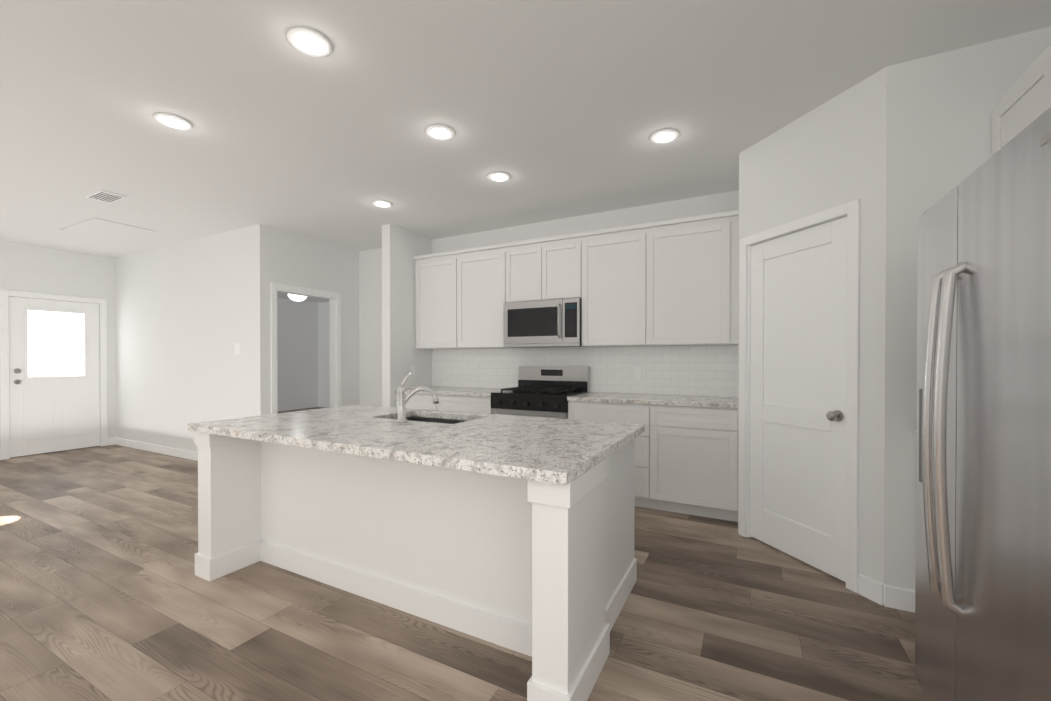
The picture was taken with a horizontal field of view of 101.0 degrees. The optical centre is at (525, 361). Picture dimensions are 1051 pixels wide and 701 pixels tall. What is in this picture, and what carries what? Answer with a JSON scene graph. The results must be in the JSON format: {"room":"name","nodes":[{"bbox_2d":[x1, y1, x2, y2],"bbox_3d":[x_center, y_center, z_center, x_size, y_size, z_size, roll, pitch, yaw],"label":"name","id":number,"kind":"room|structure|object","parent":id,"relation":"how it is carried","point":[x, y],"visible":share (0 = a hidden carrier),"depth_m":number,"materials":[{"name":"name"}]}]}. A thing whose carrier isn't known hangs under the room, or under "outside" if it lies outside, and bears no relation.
{"room":"kitchen","nodes":[
{"label":"kitchen","id":0,"kind":"room"},
{"bbox_2d":[0,240,111,450],"bbox_3d":[-7.643,-0.133,3.294,0.150,2.720,7.180,0,0,27],"label":"wall","id":1,"kind":"structure","parent":0,"point":[23,267],"depth_m":5.84,"materials":[{"name":"paint"}]},
{"bbox_2d":[0,290,107,459],"bbox_3d":[-6.269,0.156,5.805,0.016,2.110,1.000,0,0,27],"label":"door frame","id":2,"kind":"structure","parent":1,"relation":"attached to","point":[4,367],"depth_m":5.42,"materials":[{"name":"white paint"}]},
{"bbox_2d":[9,296,99,457],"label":"front door","id":3,"kind":"structure","parent":1,"relation":"in","point":[54,379],"depth_m":5.78,"materials":[{"name":"white paint"}]},
{"bbox_2d":[112,224,271,451],"bbox_3d":[-4.410,-0.147,5.581,3.480,2.720,0.180,0,0,27],"label":"wall","id":4,"kind":"structure","parent":0,"point":[180,311],"depth_m":5.39,"materials":[{"name":"paint"}]},
{"bbox_2d":[112,437,197,460],"bbox_3d":[-4.440,1.161,5.537,3.514,0.105,0.060,0,0,27],"label":"baseboard","id":5,"kind":"structure","parent":4,"relation":"attached to","point":[180,453],"depth_m":5.75,"materials":[{"name":"white paint"}]},
{"bbox_2d":[235,343,239,353],"bbox_3d":[-3.269,-0.153,4.915,0.100,0.120,0.008,0,0,27],"label":"light switch","id":6,"kind":"object","parent":4,"relation":"attached to","point":[237,348],"visible":1,"depth_m":4.91,"materials":[{"name":"white plastic"}]},
{"bbox_2d":[272,228,359,410],"bbox_3d":[-2.612,-0.146,5.408,0.130,2.720,1.170,0,0,27],"label":"wall","id":7,"kind":"structure","parent":0,"point":[297,260],"depth_m":5.88,"materials":[{"name":"paint"}]},
{"bbox_2d":[271,282,341,413],"bbox_3d":[-2.672,0.162,5.266,0.136,2.105,0.930,0,0,27],"label":"door frame","id":8,"kind":"structure","parent":7,"relation":"attached to","point":[335,387],"depth_m":5.55,"materials":[{"name":"white paint"}]},
{"bbox_2d":[380,224,431,406],"bbox_3d":[-1.375,-0.144,5.046,0.120,2.720,0.670,0,0,27],"label":"wall","id":9,"kind":"structure","parent":0,"point":[398,351],"depth_m":4.87,"materials":[{"name":"paint"}]},
{"bbox_2d":[0,407,927,700],"bbox_3d":[-2.881,1.247,4.108,13.200,0.050,13.000,0,0,27],"label":"floor","id":10,"kind":"structure","parent":0,"point":[106,593],"depth_m":2.04,"materials":[{"name":"brown wood"}]},
{"bbox_2d":[396,393,439,409],"bbox_3d":[-1.016,0.778,4.926,0.629,0.878,0.618,0,0,27],"label":"base cabinet","id":11,"kind":"object","parent":10,"relation":"on","point":[417,401],"depth_m":4.63,"materials":[{"name":"white paint"}]},
{"bbox_2d":[395,386,737,408],"bbox_3d":[0.213,0.324,4.277,3.406,0.035,0.633,0,0,27],"label":"countertop","id":12,"kind":"structure","parent":11,"relation":"on","point":[691,401],"depth_m":3.77,"materials":[{"name":"stone"}]},
{"bbox_2d":[194,413,644,700],"bbox_3d":[-0.625,0.813,2.461,2.322,0.839,1.118,0,0,27],"label":"kitchen island","id":13,"kind":"object","parent":10,"relation":"on","point":[514,533],"depth_m":2.08,"materials":[{"name":"white paint"}]},
{"bbox_2d":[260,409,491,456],"bbox_3d":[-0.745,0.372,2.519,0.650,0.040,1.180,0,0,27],"label":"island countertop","id":14,"kind":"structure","parent":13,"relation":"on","point":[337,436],"depth_m":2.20,"materials":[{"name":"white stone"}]},
{"bbox_2d":[396,372,438,422],"bbox_3d":[-0.643,0.205,2.567,0.184,0.291,0.199,0,0,27],"label":"faucet","id":15,"kind":"object","parent":14,"relation":"on","point":[403,398],"visible":1,"depth_m":2.53,"materials":[{"name":"silver metal"}]},
{"bbox_2d":[352,414,643,484],"bbox_3d":[-0.026,0.374,2.146,0.970,0.040,1.180,0,0,27],"label":"island countertop","id":16,"kind":"structure","parent":13,"relation":"on","point":[549,451],"depth_m":1.85,"materials":[{"name":"white stone"}]},
{"bbox_2d":[440,395,491,413],"bbox_3d":[-0.520,0.779,4.669,0.743,0.878,0.618,0,0,27],"label":"base cabinet","id":17,"kind":"object","parent":10,"relation":"on","point":[473,404],"depth_m":4.36,"materials":[{"name":"white paint"}]},
{"bbox_2d":[491,366,589,418],"bbox_3d":[0.145,0.633,4.277,0.786,1.175,0.679,0,0,27],"label":"range","id":18,"kind":"object","parent":10,"relation":"on","point":[543,391],"visible":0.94,"depth_m":4.18,"materials":[{"name":"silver metal"}]},
{"bbox_2d":[568,401,659,509],"bbox_3d":[0.863,0.784,3.950,0.779,0.878,0.618,0,0,27],"label":"base cabinet","id":19,"kind":"object","parent":10,"relation":"on","point":[647,445],"depth_m":3.57,"materials":[{"name":"white paint"}]},
{"bbox_2d":[660,405,737,521],"bbox_3d":[1.440,0.786,3.651,0.649,0.878,0.618,0,0,27],"label":"base cabinet","id":20,"kind":"object","parent":10,"relation":"on","point":[686,459],"depth_m":3.36,"materials":[{"name":"white paint"}]},
{"bbox_2d":[915,107,1050,700],"bbox_3d":[1.559,0.348,1.041,0.838,1.787,0.960,0,0,27],"label":"refrigerator","id":21,"kind":"object","parent":10,"relation":"on","point":[983,534],"visible":1,"depth_m":1.14,"materials":[{"name":"silver metal"}]},
{"bbox_2d":[0,0,1050,302],"bbox_3d":[-2.881,-1.523,4.090,13.200,0.050,13.000,0,0,27],"label":"ceiling","id":22,"kind":"structure","parent":0,"point":[560,108],"depth_m":2.47,"materials":[{"name":"paint"}]},
{"bbox_2d":[85,190,125,202],"bbox_3d":[-3.787,-1.489,3.908,0.340,0.013,0.170,0,0,27],"label":"ceiling vent","id":23,"kind":"object","parent":22,"relation":"in","point":[105,196],"visible":1,"depth_m":3.89,"materials":[{"name":"white plastic"}]},
{"bbox_2d":[60,218,156,241],"bbox_3d":[-4.751,-1.497,4.938,0.900,0.011,0.540,0,0,27],"label":"ceiling access panel","id":24,"kind":"object","parent":22,"relation":"in","point":[105,229],"visible":1,"depth_m":4.91,"materials":[{"name":"paint"}]},
{"bbox_2d":[153,113,192,129],"bbox_3d":[-2.174,-1.481,2.675,0.192,0.012,0.192,0,0,27],"label":"recessed light","id":25,"kind":"object","parent":22,"relation":"in","point":[172,121],"visible":1,"depth_m":2.66,"materials":[{"name":"white plastic"}]},
{"bbox_2d":[288,294,306,300],"bbox_3d":[-4.815,-1.404,9.153,0.400,0.249,0.400,0,0,27],"label":"hall ceiling light","id":26,"kind":"object","parent":22,"relation":"attached to","point":[293,297],"visible":0.46,"depth_m":9.04,"materials":[{"name":"white glass"}]},
{"bbox_2d":[286,27,332,57],"bbox_3d":[-0.999,-1.477,2.009,0.192,0.012,0.192,0,0,27],"label":"recessed light","id":27,"kind":"object","parent":22,"relation":"in","point":[309,42],"visible":0.98,"depth_m":2.00,"materials":[{"name":"white plastic"}]},
{"bbox_2d":[371,200,392,207],"bbox_3d":[-1.351,-1.490,4.085,0.192,0.012,0.192,0,0,27],"label":"recessed light","id":28,"kind":"object","parent":22,"relation":"in","point":[382,203],"visible":0.96,"depth_m":4.06,"materials":[{"name":"white plastic"}]},
{"bbox_2d":[425,124,454,140],"bbox_3d":[-0.553,-1.482,2.802,0.192,0.012,0.192,0,0,27],"label":"recessed light","id":29,"kind":"object","parent":22,"relation":"in","point":[439,132],"visible":1,"depth_m":2.79,"materials":[{"name":"white plastic"}]},
{"bbox_2d":[487,171,510,181],"bbox_3d":[-0.211,-1.486,3.481,0.192,0.012,0.192,0,0,27],"label":"recessed light","id":30,"kind":"object","parent":22,"relation":"in","point":[498,176],"visible":0.98,"depth_m":3.46,"materials":[{"name":"white plastic"}]},
{"bbox_2d":[649,128,679,143],"bbox_3d":[0.915,-1.482,2.851,0.192,0.012,0.192,0,0,27],"label":"recessed light","id":31,"kind":"object","parent":22,"relation":"in","point":[665,136],"visible":1,"depth_m":2.84,"materials":[{"name":"white plastic"}]},
{"bbox_2d":[360,147,991,530],"bbox_3d":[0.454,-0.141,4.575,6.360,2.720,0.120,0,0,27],"label":"wall","id":32,"kind":"structure","parent":0,"point":[893,197],"depth_m":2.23,"materials":[{"name":"paint"}]},
{"bbox_2d":[413,250,460,348],"bbox_3d":[-0.927,-0.690,5.040,0.672,1.068,0.318,0,0,27],"label":"upper cabinet","id":33,"kind":"object","parent":32,"relation":"attached to","point":[437,276],"depth_m":4.90,"materials":[{"name":"white paint"}]},
{"bbox_2d":[461,243,515,348],"bbox_3d":[-0.439,-0.688,4.787,0.684,1.068,0.318,0,0,27],"label":"upper cabinet","id":34,"kind":"object","parent":32,"relation":"attached to","point":[482,268],"depth_m":4.62,"materials":[{"name":"white paint"}]},
{"bbox_2d":[505,238,548,302],"bbox_3d":[0.071,-0.916,4.520,0.467,0.610,0.318,0,0,27],"label":"upper cabinet","id":35,"kind":"object","parent":32,"relation":"attached to","point":[527,261],"depth_m":4.38,"materials":[{"name":"white paint"}]},
{"bbox_2d":[503,298,585,347],"bbox_3d":[0.208,-0.380,4.393,0.822,0.451,0.388,0,0,27],"label":"microwave","id":36,"kind":"object","parent":35,"relation":"attached to","point":[547,323],"visible":1,"depth_m":4.24,"materials":[{"name":"silver metal"}]},
{"bbox_2d":[549,233,580,299],"bbox_3d":[0.393,-0.914,4.353,0.467,0.610,0.318,0,0,27],"label":"upper cabinet","id":37,"kind":"object","parent":32,"relation":"attached to","point":[564,250],"depth_m":4.19,"materials":[{"name":"white paint"}]},
{"bbox_2d":[432,345,738,396],"bbox_3d":[0.357,0.076,4.553,3.406,0.454,0.008,0,0,27],"label":"tile backsplash","id":38,"kind":"structure","parent":32,"relation":"attached to","point":[693,370],"depth_m":4.27,"materials":[{"name":"white tile"}]},
{"bbox_2d":[581,222,652,346],"bbox_3d":[0.897,-0.684,4.092,0.669,1.068,0.318,0,0,27],"label":"upper cabinet","id":39,"kind":"object","parent":32,"relation":"attached to","point":[617,263],"depth_m":3.95,"materials":[{"name":"white paint"}]},
{"bbox_2d":[653,210,738,345],"bbox_3d":[1.439,-0.682,3.811,0.807,1.068,0.318,0,0,27],"label":"upper cabinet","id":40,"kind":"object","parent":32,"relation":"attached to","point":[674,282],"depth_m":3.64,"materials":[{"name":"white paint"}]},
{"bbox_2d":[736,143,763,532],"bbox_3d":[1.743,-0.133,3.367,0.141,2.720,0.777,0,0,27],"label":"wall","id":41,"kind":"structure","parent":0,"point":[750,194],"depth_m":3.01,"materials":[{"name":"paint"}]},
{"bbox_2d":[750,217,846,581],"bbox_3d":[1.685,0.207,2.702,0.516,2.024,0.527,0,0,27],"label":"pantry door","id":42,"kind":"structure","parent":41,"relation":"in","point":[798,394],"depth_m":2.66,"materials":[{"name":"white paint"}]},
{"bbox_2d":[739,199,859,592],"bbox_3d":[1.706,0.182,2.713,0.136,2.098,0.816,0,0,-18],"label":"door frame","id":43,"kind":"structure","parent":41,"relation":"attached to","point":[851,209],"depth_m":2.35,"materials":[{"name":"white paint"}]},
{"bbox_2d":[992,60,1035,154],"bbox_3d":[2.193,-0.669,1.685,0.368,1.068,0.536,0,0,27],"label":"upper cabinet","id":44,"kind":"object","parent":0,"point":[1024,101],"depth_m":1.83,"materials":[{"name":"white paint"}]},
{"bbox_2d":[1036,44,1050,117],"bbox_3d":[2.063,-0.667,1.435,0.368,1.068,0.283,0,0,27],"label":"upper cabinet","id":45,"kind":"object","parent":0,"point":[1043,62],"depth_m":1.66,"materials":[{"name":"white paint"}]}
]}

